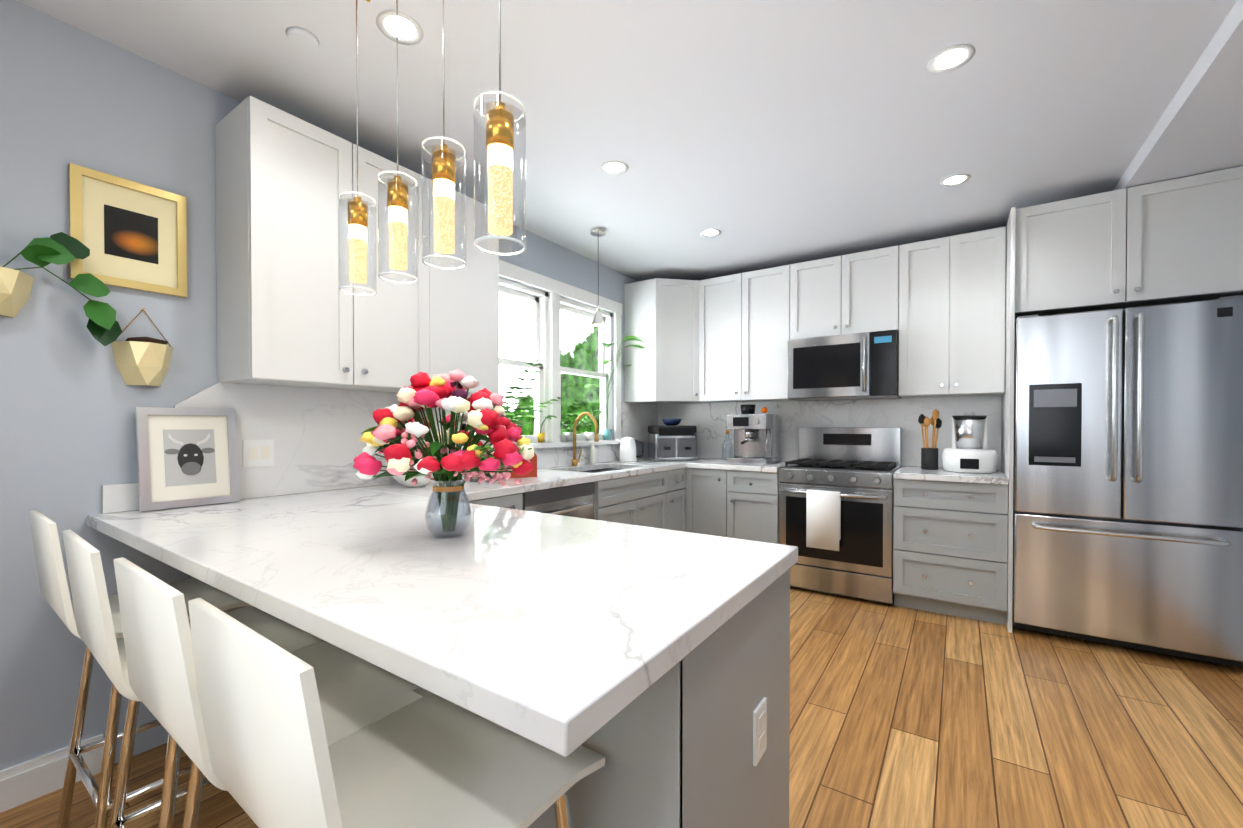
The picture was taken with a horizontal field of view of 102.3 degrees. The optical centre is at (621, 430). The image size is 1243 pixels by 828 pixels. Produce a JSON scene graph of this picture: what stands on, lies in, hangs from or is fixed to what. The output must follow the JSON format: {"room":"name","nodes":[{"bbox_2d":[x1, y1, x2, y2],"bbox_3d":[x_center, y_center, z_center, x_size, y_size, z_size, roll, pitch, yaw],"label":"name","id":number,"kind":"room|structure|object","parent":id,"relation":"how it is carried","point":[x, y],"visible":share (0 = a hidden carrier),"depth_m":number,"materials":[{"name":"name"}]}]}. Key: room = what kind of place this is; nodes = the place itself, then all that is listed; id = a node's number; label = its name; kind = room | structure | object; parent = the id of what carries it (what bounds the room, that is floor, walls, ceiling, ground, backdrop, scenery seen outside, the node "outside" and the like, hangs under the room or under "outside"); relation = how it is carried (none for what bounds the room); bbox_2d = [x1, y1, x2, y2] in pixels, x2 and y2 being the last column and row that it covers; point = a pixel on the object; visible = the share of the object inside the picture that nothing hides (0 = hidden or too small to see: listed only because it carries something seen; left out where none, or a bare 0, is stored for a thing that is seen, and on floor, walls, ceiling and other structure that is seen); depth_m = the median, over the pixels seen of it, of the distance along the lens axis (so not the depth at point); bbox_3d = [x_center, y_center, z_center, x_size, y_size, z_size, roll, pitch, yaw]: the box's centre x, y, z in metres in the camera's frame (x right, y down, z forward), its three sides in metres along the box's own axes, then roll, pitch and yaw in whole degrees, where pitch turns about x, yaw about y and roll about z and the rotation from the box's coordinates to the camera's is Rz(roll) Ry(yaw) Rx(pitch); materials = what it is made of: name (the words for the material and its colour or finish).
{"room":"kitchen","nodes":[
{"label":"kitchen","id":0,"kind":"room"},
{"bbox_2d":[0,0,647,769],"bbox_3d":[-1.697,-0.093,2.139,0.140,2.600,7.170,0,1,34],"label":"wall","id":1,"kind":"structure","parent":0,"point":[70,400],"depth_m":1.73,"materials":[{"name":"grey paint"}]},
{"bbox_2d":[0,734,103,812],"bbox_3d":[-2.733,1.161,0.472,0.022,0.125,3.168,0,1,34],"label":"baseboard","id":2,"kind":"structure","parent":1,"relation":"attached to","point":[29,780],"depth_m":1.65,"materials":[{"name":"white wood"}]},
{"bbox_2d":[0,232,121,345],"bbox_3d":[-1.942,-0.497,1.514,0.147,0.422,0.617,0,1,34],"label":"hanging planter","id":3,"kind":"object","parent":1,"relation":"attached to","point":[103,327],"visible":1,"depth_m":1.64,"materials":[{"name":"gold metal"}]},
{"bbox_2d":[68,163,186,297],"bbox_3d":[-1.798,-0.715,1.838,0.022,0.390,0.310,0,1,34],"label":"picture","id":4,"kind":"object","parent":1,"relation":"attached to","point":[129,234],"visible":0.83,"depth_m":1.83,"materials":[{"name":"gold"}]},
{"bbox_2d":[112,308,172,386],"bbox_3d":[-1.753,-0.310,1.848,0.091,0.289,0.170,0,1,34],"label":"hanging planter","id":5,"kind":"object","parent":1,"relation":"attached to","point":[142,361],"visible":0.98,"depth_m":1.82,"materials":[{"name":"gold metal"}]},
{"bbox_2d":[215,96,370,389],"bbox_3d":[-1.399,-0.723,2.140,0.339,1.050,0.438,0,1,34],"label":"upper cabinet","id":6,"kind":"object","parent":1,"relation":"attached to","point":[284,318],"depth_m":2.00,"materials":[{"name":"white wood"}]},
{"bbox_2d":[102,382,657,513],"bbox_3d":[-0.735,0.017,3.420,0.017,0.524,3.965,0,1,34],"label":"backsplash","id":7,"kind":"structure","parent":1,"relation":"attached to","point":[315,434],"depth_m":2.33,"materials":[{"name":"stone"}]},
{"bbox_2d":[243,439,273,466],"bbox_3d":[-1.568,0.099,2.165,0.007,0.115,0.115,0,1,34],"label":"outlet","id":8,"kind":"object","parent":7,"relation":"attached to","point":[256,453],"visible":1,"depth_m":2.16,"materials":[{"name":"white plastic"}]},
{"bbox_2d":[359,152,434,392],"bbox_3d":[-1.219,-0.726,2.407,0.339,1.050,0.438,0,1,34],"label":"upper cabinet","id":9,"kind":"object","parent":1,"relation":"attached to","point":[402,315],"depth_m":2.39,"materials":[{"name":"white wood"}]},
{"bbox_2d":[435,191,498,395],"bbox_3d":[-0.985,-0.729,2.754,0.339,1.050,0.512,0,1,34],"label":"upper cabinet","id":10,"kind":"object","parent":1,"relation":"attached to","point":[467,298],"depth_m":2.70,"materials":[{"name":"white wood"}]},
{"bbox_2d":[460,260,621,449],"bbox_3d":[-0.540,-0.499,3.796,0.190,1.250,1.780,0,1,34],"label":"window","id":11,"kind":"structure","parent":1,"relation":"in","point":[538,298],"depth_m":3.76,"materials":[{"name":"white wood"}]},
{"bbox_2d":[502,360,562,441],"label":"potted plant","id":12,"kind":"object","parent":11,"relation":"on","point":[541,436],"depth_m":3.29,"materials":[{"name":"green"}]},
{"bbox_2d":[599,335,643,396],"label":"potted plant","id":13,"kind":"object","parent":11,"relation":"on","point":[632,337],"depth_m":4.31,"materials":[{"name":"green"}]},
{"bbox_2d":[0,586,1242,827],"bbox_3d":[-0.081,1.248,1.061,4.000,0.060,7.410,0,1,34],"label":"floor","id":14,"kind":"structure","parent":0,"point":[900,716],"depth_m":1.98,"materials":[{"name":"brown wood"}]},
{"bbox_2d":[28,510,251,827],"bbox_3d":[-1.422,0.721,1.518,0.449,0.987,0.455,0,1,34],"label":"stool","id":15,"kind":"object","parent":14,"relation":"on","point":[52,574],"visible":0.54,"depth_m":1.38,"materials":[{"name":"white plastic"}]},
{"bbox_2d":[62,529,323,827],"bbox_3d":[-1.018,0.724,1.240,0.456,0.987,0.462,0,1,34],"label":"stool","id":16,"kind":"object","parent":14,"relation":"on","point":[94,621],"visible":0.29,"depth_m":1.09,"materials":[{"name":"white plastic"}]},
{"bbox_2d":[113,557,422,827],"bbox_3d":[-0.651,0.726,0.998,0.449,0.987,0.455,0,1,34],"label":"stool","id":17,"kind":"object","parent":14,"relation":"on","point":[355,693],"visible":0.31,"depth_m":0.87,"materials":[{"name":"white plastic"}]},
{"bbox_2d":[188,598,605,827],"bbox_3d":[-0.328,0.728,0.780,0.453,0.987,0.458,0,1,34],"label":"stool","id":18,"kind":"object","parent":14,"relation":"on","point":[428,759],"visible":0.98,"depth_m":0.69,"materials":[{"name":"white plastic"}]},
{"bbox_2d":[235,569,789,827],"bbox_3d":[-0.635,0.775,1.651,2.169,0.873,0.620,0,1,34],"label":"base cabinet","id":19,"kind":"object","parent":14,"relation":"on","point":[674,745],"visible":0.1,"depth_m":0.89,"materials":[{"name":"grey wood"}]},
{"bbox_2d":[131,493,797,756],"bbox_3d":[-0.432,0.321,1.342,1.527,0.040,0.928,0,1,34],"label":"countertop","id":20,"kind":"structure","parent":19,"relation":"on","point":[561,635],"depth_m":0.95,"materials":[{"name":"stone"}]},
{"bbox_2d":[353,369,533,537],"bbox_3d":[-0.520,0.064,1.440,0.640,0.470,0.455,0,1,34],"label":"vase","id":21,"kind":"object","parent":20,"relation":"on","point":[402,427],"visible":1,"depth_m":1.34,"materials":[{"name":"clear glass"}]},
{"bbox_2d":[753,697,766,766],"bbox_3d":[0.305,0.660,1.098,0.008,0.115,0.072,0,1,34],"label":"outlet","id":22,"kind":"object","parent":19,"relation":"attached to","point":[759,730],"visible":0.95,"depth_m":1.09,"materials":[{"name":"white plastic"}]},
{"bbox_2d":[533,481,600,520],"bbox_3d":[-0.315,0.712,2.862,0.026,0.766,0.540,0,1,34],"label":"dishwasher","id":23,"kind":"object","parent":14,"relation":"on","point":[579,500],"depth_m":2.95,"materials":[{"name":"grey metal"}]},
{"bbox_2d":[469,468,688,531],"bbox_3d":[-0.223,0.756,3.612,0.660,0.873,3.085,0,1,34],"label":"base cabinet","id":24,"kind":"object","parent":14,"relation":"on","point":[656,499],"depth_m":3.63,"materials":[{"name":"grey wood"}]},
{"bbox_2d":[87,457,698,548],"bbox_3d":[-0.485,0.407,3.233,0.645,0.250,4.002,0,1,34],"label":"countertop","id":25,"kind":"structure","parent":24,"relation":"on","point":[119,526],"depth_m":2.21,"materials":[{"name":"stone"}]},
{"bbox_2d":[135,407,239,511],"bbox_3d":[-1.672,0.104,1.942,0.066,0.380,0.300,0,1,34],"label":"framed picture","id":26,"kind":"object","parent":25,"relation":"on","point":[187,457],"visible":1,"depth_m":1.93},
{"bbox_2d":[393,474,433,486],"bbox_3d":[-1.057,0.233,2.572,0.250,0.110,0.250,0,1,34],"label":"fruit bowl","id":27,"kind":"object","parent":25,"relation":"on","point":[422,480],"visible":0.29,"depth_m":2.50,"materials":[{"name":"white ceramic"}]},
{"bbox_2d":[464,474,493,481],"bbox_3d":[-0.795,0.214,2.817,0.200,0.142,0.200,0,1,34],"label":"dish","id":28,"kind":"object","parent":25,"relation":"on","point":[475,478],"visible":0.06,"depth_m":2.77,"materials":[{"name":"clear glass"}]},
{"bbox_2d":[501,452,536,478],"bbox_3d":[-0.655,0.118,3.034,0.251,0.330,0.138,0,1,-31],"label":"knife block","id":29,"kind":"object","parent":25,"relation":"on","point":[533,472],"visible":0.06,"depth_m":3.02,"materials":[{"name":"red wood"}]},
{"bbox_2d":[572,412,598,465],"bbox_3d":[-0.264,0.068,3.825,0.250,0.414,0.095,0,1,34],"label":"faucet","id":30,"kind":"object","parent":25,"relation":"on","point":[575,461],"visible":1,"depth_m":3.84,"materials":[{"name":"gold metal"}]},
{"bbox_2d":[589,443,596,463],"bbox_3d":[-0.231,0.191,4.065,0.064,0.165,0.064,0,1,34],"label":"soap bottle","id":31,"kind":"object","parent":25,"relation":"on","point":[593,454],"visible":0.96,"depth_m":4.04,"materials":[{"name":"white plastic"}]},
{"bbox_2d":[616,437,643,461],"bbox_3d":[0.068,0.163,4.322,0.210,0.215,0.150,0,1,34],"label":"kettle","id":32,"kind":"object","parent":25,"relation":"on","point":[628,449],"visible":1,"depth_m":4.28,"materials":[{"name":"white plastic"}]},
{"bbox_2d":[648,419,696,460],"bbox_3d":[0.464,0.083,4.531,0.380,0.371,0.370,0,1,-11],"label":"air fryer","id":33,"kind":"object","parent":25,"relation":"on","point":[672,443],"visible":1,"depth_m":4.42,"materials":[{"name":"silver metal"}]},
{"bbox_2d":[689,468,779,543],"bbox_3d":[1.039,0.750,4.227,0.744,0.873,0.655,0,1,34],"label":"base cabinet","id":34,"kind":"object","parent":14,"relation":"on","point":[737,504],"depth_m":3.95,"materials":[{"name":"grey wood"}]},
{"bbox_2d":[687,458,788,472],"bbox_3d":[1.034,0.292,4.216,0.743,0.040,0.672,0,1,34],"label":"countertop","id":35,"kind":"structure","parent":34,"relation":"on","point":[703,463],"depth_m":4.00,"materials":[{"name":"stone"}]},
{"bbox_2d":[722,430,732,459],"bbox_3d":[0.956,0.134,4.518,0.100,0.270,0.098,0,1,34],"label":"glass bottle","id":36,"kind":"object","parent":35,"relation":"on","point":[728,433],"visible":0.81,"depth_m":4.51,"materials":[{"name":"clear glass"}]},
{"bbox_2d":[727,404,777,464],"bbox_3d":[1.073,0.028,4.154,0.330,0.488,0.412,0,1,34],"label":"espresso machine","id":37,"kind":"object","parent":35,"relation":"on","point":[755,438],"visible":1,"depth_m":4.13,"materials":[{"name":"silver metal"}]},
{"bbox_2d":[779,427,901,603],"bbox_3d":[1.642,0.586,3.769,0.754,1.210,0.693,0,1,34],"label":"range","id":38,"kind":"object","parent":14,"relation":"on","point":[836,505],"visible":0.9,"depth_m":3.54,"materials":[{"name":"silver metal"}]},
{"bbox_2d":[893,479,1007,624],"bbox_3d":[2.231,0.758,3.418,0.605,0.873,0.663,0,1,34],"label":"drawers","id":39,"kind":"object","parent":14,"relation":"on","point":[950,543],"visible":0.98,"depth_m":3.16,"materials":[{"name":"grey wood"}]},
{"bbox_2d":[893,466,1008,484],"bbox_3d":[2.233,0.300,3.415,0.604,0.040,0.657,0,1,34],"label":"countertop","id":40,"kind":"structure","parent":39,"relation":"on","point":[905,472],"depth_m":3.19,"materials":[{"name":"stone"}]},
{"bbox_2d":[918,409,941,469],"bbox_3d":[2.194,0.063,3.562,0.144,0.429,0.102,0,1,34],"label":"utensil crock","id":41,"kind":"object","parent":40,"relation":"on","point":[929,458],"visible":1,"depth_m":3.53,"materials":[{"name":"black ceramic"}]},
{"bbox_2d":[942,412,997,472],"bbox_3d":[2.355,0.080,3.390,0.311,0.400,0.346,0,1,34],"label":"blender","id":42,"kind":"object","parent":40,"relation":"on","point":[968,452],"visible":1,"depth_m":3.33,"materials":[{"name":"white plastic"}]},
{"bbox_2d":[1012,295,1242,667],"bbox_3d":[2.834,0.267,2.914,0.900,1.865,0.762,0,1,34],"label":"fridge","id":43,"kind":"object","parent":14,"relation":"on","point":[1128,486],"visible":1,"depth_m":2.63,"materials":[{"name":"silver metal"}]},
{"bbox_2d":[16,0,1236,280],"bbox_3d":[-0.081,-1.422,1.035,4.000,0.080,7.410,0,1,34],"label":"ceiling","id":44,"kind":"structure","parent":0,"point":[762,134],"depth_m":2.09,"materials":[{"name":"white paint"}]},
{"bbox_2d":[286,26,318,51],"bbox_3d":[-1.128,-1.380,1.772,0.099,0.017,0.099,0,1,28],"label":"smoke detector","id":45,"kind":"object","parent":44,"relation":"in","point":[302,39],"depth_m":1.76,"materials":[{"name":"white plastic"}]},
{"bbox_2d":[376,11,422,44],"bbox_3d":[-0.762,-1.386,1.724,0.149,0.005,0.149,0,1,25],"label":"recessed light","id":46,"kind":"object","parent":44,"relation":"in","point":[410,32],"depth_m":1.72,"materials":[{"name":"white plastic"}]},
{"bbox_2d":[338,0,525,295],"bbox_3d":[-0.496,-0.874,1.246,0.928,1.019,0.138,1,1,43],"label":"pendant light","id":47,"kind":"object","parent":44,"relation":"hanging from","point":[500,122],"visible":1,"depth_m":1.18,"materials":[{"name":"clear glass"}]},
{"bbox_2d":[590,227,605,326],"bbox_3d":[-0.164,-1.071,3.525,0.112,0.670,0.112,0,1,34],"label":"light","id":48,"kind":"object","parent":44,"relation":"hanging from","point":[598,320],"visible":1,"depth_m":3.50,"materials":[{"name":"silver metal"}]},
{"bbox_2d":[601,160,628,174],"bbox_3d":[-0.036,-1.395,2.657,0.149,0.005,0.149,0,1,-5],"label":"recessed light","id":49,"kind":"object","parent":44,"relation":"in","point":[614,167],"depth_m":2.66,"materials":[{"name":"white"}]},
{"bbox_2d":[700,229,720,236],"bbox_3d":[0.632,-1.404,3.558,0.149,0.005,0.149,0,1,10],"label":"recessed light","id":50,"kind":"object","parent":44,"relation":"in","point":[708,232],"depth_m":3.56,"materials":[{"name":"white"}]},
{"bbox_2d":[927,44,974,73],"bbox_3d":[1.230,-1.387,1.870,0.149,0.005,0.149,0,1,28],"label":"recessed light","id":51,"kind":"object","parent":44,"relation":"in","point":[952,58],"depth_m":1.87,"materials":[{"name":"white"}]},
{"bbox_2d":[939,174,970,186],"bbox_3d":[1.861,-1.396,2.795,0.149,0.005,0.149,0,1,13],"label":"recessed light","id":52,"kind":"object","parent":44,"relation":"in","point":[958,179],"depth_m":2.80,"materials":[{"name":"white"}]},
{"bbox_2d":[1113,0,1242,190],"bbox_3d":[1.274,-1.331,0.121,0.490,0.085,7.170,0,1,34],"label":"soffit","id":53,"kind":"structure","parent":44,"relation":"attached to","point":[1197,129],"depth_m":2.15,"materials":[{"name":"white paint"}]},
{"bbox_2d":[686,395,1001,466],"bbox_3d":[1.963,-0.112,4.078,4.040,2.600,0.140,0,1,34],"label":"wall","id":54,"kind":"structure","parent":0,"point":[1001,419],"depth_m":3.52,"materials":[{"name":"grey paint"}]},
{"bbox_2d":[624,278,702,403],"bbox_3d":[0.469,-0.793,4.616,0.666,1.070,0.622,0,1,34],"label":"upper cabinet","id":55,"kind":"object","parent":54,"relation":"attached to","point":[667,314],"depth_m":4.42,"materials":[{"name":"white wood"}]},
{"bbox_2d":[703,271,754,402],"bbox_3d":[0.939,-0.791,4.450,0.498,1.070,0.373,0,1,34],"label":"upper cabinet","id":56,"kind":"object","parent":54,"relation":"attached to","point":[726,299],"depth_m":4.30,"materials":[{"name":"white wood"}]},
{"bbox_2d":[751,263,798,401],"bbox_3d":[1.272,-0.789,4.245,0.516,1.070,0.340,0,1,34],"label":"upper cabinet","id":57,"kind":"object","parent":54,"relation":"attached to","point":[775,290],"depth_m":4.08,"materials":[{"name":"white wood"}]},
{"bbox_2d":[799,254,850,338],"bbox_3d":[1.619,-1.022,4.008,0.438,0.600,0.340,0,1,34],"label":"upper cabinet","id":58,"kind":"object","parent":54,"relation":"attached to","point":[824,284],"depth_m":3.85,"materials":[{"name":"white wood"}]},
{"bbox_2d":[787,329,901,400],"bbox_3d":[1.710,-0.477,3.859,0.752,0.472,0.451,0,1,34],"label":"microwave","id":59,"kind":"object","parent":58,"relation":"attached to","point":[860,366],"visible":0.98,"depth_m":3.69,"materials":[{"name":"silver metal"}]},
{"bbox_2d":[658,395,1001,469],"bbox_3d":[1.524,0.009,4.277,2.744,0.524,0.017,0,1,34],"label":"backsplash","id":60,"kind":"structure","parent":54,"relation":"attached to","point":[710,419],"depth_m":4.05,"materials":[{"name":"stone"}]},
{"bbox_2d":[851,245,898,333],"bbox_3d":[1.886,-1.020,3.828,0.438,0.600,0.340,0,1,34],"label":"upper cabinet","id":61,"kind":"object","parent":54,"relation":"attached to","point":[874,273],"depth_m":3.66,"materials":[{"name":"white wood"}]},
{"bbox_2d":[899,234,962,397],"bbox_3d":[2.194,-0.783,3.623,0.421,1.070,0.340,0,1,34],"label":"upper cabinet","id":62,"kind":"object","parent":54,"relation":"attached to","point":[949,308],"depth_m":3.47,"materials":[{"name":"white wood"}]},
{"bbox_2d":[963,226,1006,395],"bbox_3d":[2.422,-0.781,3.469,0.363,1.070,0.340,0,1,34],"label":"upper cabinet","id":63,"kind":"object","parent":54,"relation":"attached to","point":[984,251],"depth_m":3.30,"materials":[{"name":"white wood"}]},
{"bbox_2d":[1007,184,1146,331],"bbox_3d":[2.731,-1.005,3.083,0.536,0.615,0.630,0,1,34],"label":"upper cabinet","id":64,"kind":"object","parent":54,"relation":"attached to","point":[1084,253],"depth_m":2.82,"materials":[{"name":"white wood"}]},
{"bbox_2d":[1139,166,1242,306],"bbox_3d":[3.079,-1.003,2.849,0.536,0.615,0.630,0,1,34],"label":"upper cabinet","id":65,"kind":"object","parent":54,"relation":"attached to","point":[1195,222],"depth_m":2.57,"materials":[{"name":"white wood"}]},
{"label":"outside","id":66,"kind":"structure","parent":0,"visible":0},
{"bbox_2d":[475,293,599,435],"bbox_3d":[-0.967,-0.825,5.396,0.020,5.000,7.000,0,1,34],"label":"window panes","id":67,"kind":"structure","parent":66,"point":[522,346],"depth_m":5.77,"materials":[{"name":"clear glass"}]}
]}

